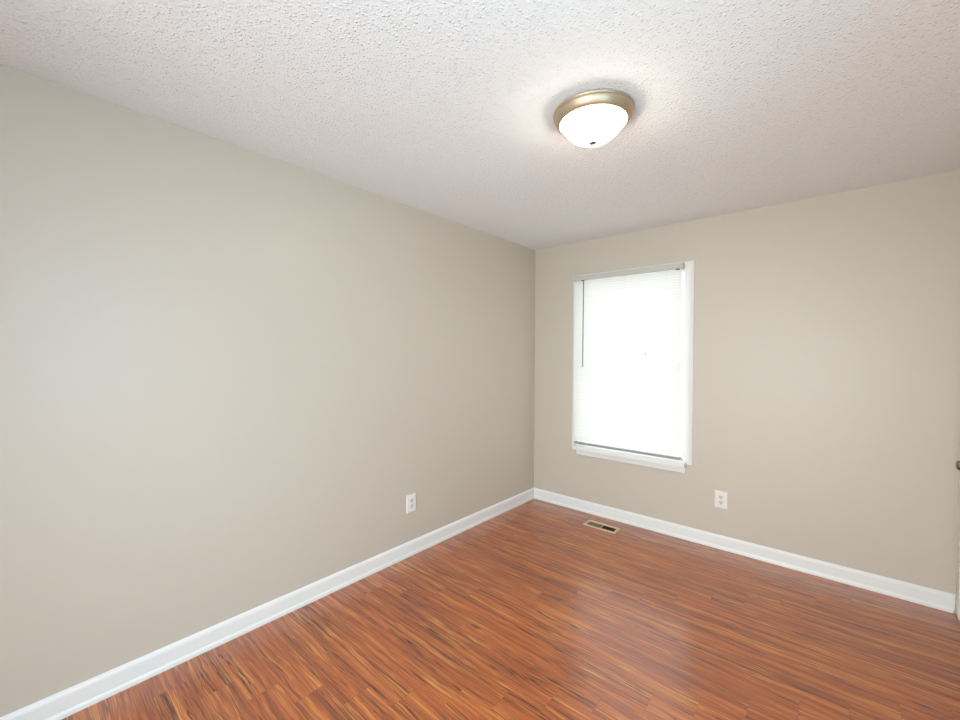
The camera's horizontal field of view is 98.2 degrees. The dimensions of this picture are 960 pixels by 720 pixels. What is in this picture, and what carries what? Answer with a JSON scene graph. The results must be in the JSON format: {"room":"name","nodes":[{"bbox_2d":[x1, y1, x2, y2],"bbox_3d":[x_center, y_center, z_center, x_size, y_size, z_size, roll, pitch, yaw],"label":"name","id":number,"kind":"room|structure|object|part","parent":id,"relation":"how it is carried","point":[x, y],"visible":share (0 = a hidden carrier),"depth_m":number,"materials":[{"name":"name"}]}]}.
{"room":"empty bedroom","nodes":[
{"label":"empty bedroom","id":0,"kind":"room"},
{"bbox_2d":[0,64,535,716],"bbox_3d":[-0.900,0.157,2.533,0.130,2.440,4.250,1,1,41],"label":"wall","id":1,"kind":"structure","parent":0,"point":[229,373],"depth_m":1.97,"materials":[{"name":"beige paint"}]},
{"bbox_2d":[0,488,533,719],"bbox_3d":[-0.850,1.327,2.502,0.017,0.100,4.250,1,1,41],"label":"baseboard","id":2,"kind":"structure","parent":1,"relation":"attached to","point":[60,705],"depth_m":2.04,"materials":[{"name":"white wood"}]},
{"bbox_2d":[406,493,415,513],"bbox_3d":[-0.482,1.008,2.927,0.010,0.125,0.085,1,1,41],"label":"wall outlet","id":3,"kind":"object","parent":1,"relation":"attached to","point":[410,499],"visible":1,"depth_m":2.92,"materials":[{"name":"white plastic"}]},
{"bbox_2d":[0,0,959,249],"bbox_3d":[0.207,-1.094,1.563,3.040,0.100,4.510,1,1,41],"label":"ceiling","id":4,"kind":"structure","parent":0,"point":[445,109],"depth_m":1.59,"materials":[{"name":"white paint"}]},
{"bbox_2d":[553,89,634,146],"bbox_3d":[0.475,-0.977,1.750,0.328,0.137,0.328,1,1,41],"label":"ceiling light","id":5,"kind":"object","parent":4,"relation":"attached to","point":[591,118],"visible":1,"depth_m":1.66,"materials":[{"name":"white glass"}]},
{"bbox_3d":[0.475,-0.958,1.750,0.268,0.090,0.268,1,1,41],"label":"lamp glass","id":6,"kind":"part","parent":5,"relation":"part of","materials":[{"name":"white glass"}]},
{"bbox_2d":[61,499,959,719],"bbox_3d":[-0.155,1.425,1.195,3.040,0.050,5.580,1,1,41],"label":"floor","id":7,"kind":"structure","parent":0,"point":[531,611],"depth_m":2.04,"materials":[{"name":"brown wood"}]},
{"bbox_2d":[583,520,620,533],"bbox_3d":[1.002,1.394,3.429,0.278,0.058,0.127,1,1,41],"label":"floor vent","id":8,"kind":"object","parent":7,"relation":"in","point":[591,523],"visible":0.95,"depth_m":3.43,"materials":[{"name":"brown metal"}]},
{"bbox_2d":[534,170,959,594],"bbox_3d":[1.618,0.160,3.221,3.040,2.440,0.085,1,1,41],"label":"wall","id":9,"kind":"structure","parent":0,"point":[826,343],"depth_m":2.71,"materials":[{"name":"beige paint"}]},
{"bbox_2d":[572,260,694,472],"bbox_3d":[1.239,0.051,3.498,1.015,1.627,0.161,1,1,41],"label":"window","id":10,"kind":"structure","parent":9,"relation":"in","point":[688,331],"depth_m":3.21,"materials":[{"name":"white"}]},
{"bbox_2d":[574,262,684,459],"bbox_3d":[1.198,0.006,3.471,0.914,1.508,0.051,1,1,41],"label":"mini blind","id":11,"kind":"object","parent":10,"relation":"attached to","point":[628,323],"visible":1,"depth_m":3.43,"materials":[{"name":"white plastic"}]},
{"bbox_3d":[0.939,0.021,3.680,0.001,1.458,0.001,1,1,41],"label":"ladder cord","id":12,"kind":"part","parent":11,"relation":"part of","materials":[{"name":"white fabric"}]},
{"bbox_3d":[1.196,0.751,3.483,0.898,0.018,0.025,1,1,41],"label":"rail","id":13,"kind":"part","parent":11,"relation":"part of","materials":[{"name":"grey plastic"}]},
{"bbox_3d":[1.450,0.030,3.239,0.001,1.458,0.001,1,1,41],"label":"ladder cord","id":14,"kind":"part","parent":11,"relation":"part of","materials":[{"name":"white fabric"}]},
{"bbox_2d":[714,490,727,509],"bbox_3d":[1.763,1.022,3.042,0.085,0.125,0.010,1,1,41],"label":"wall outlet","id":15,"kind":"object","parent":9,"relation":"attached to","point":[721,498],"visible":1,"depth_m":3.04,"materials":[{"name":"white plastic"}]},
{"bbox_2d":[534,488,955,612],"bbox_3d":[1.579,1.330,3.200,2.780,0.100,0.017,1,1,41],"label":"baseboard","id":16,"kind":"structure","parent":9,"relation":"attached to","point":[918,594],"depth_m":2.83,"materials":[{"name":"white wood"}]},
{"bbox_2d":[956,450,959,619],"bbox_3d":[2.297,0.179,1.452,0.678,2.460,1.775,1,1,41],"label":"door","id":17,"kind":"structure","parent":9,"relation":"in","point":[957,462],"depth_m":2.25,"materials":[{"name":"white paint"}]},
{"bbox_3d":[2.433,0.532,2.088,0.062,0.050,0.050,1,1,41],"label":"knob","id":18,"kind":"part","parent":17,"relation":"part of","materials":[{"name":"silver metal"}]}
]}

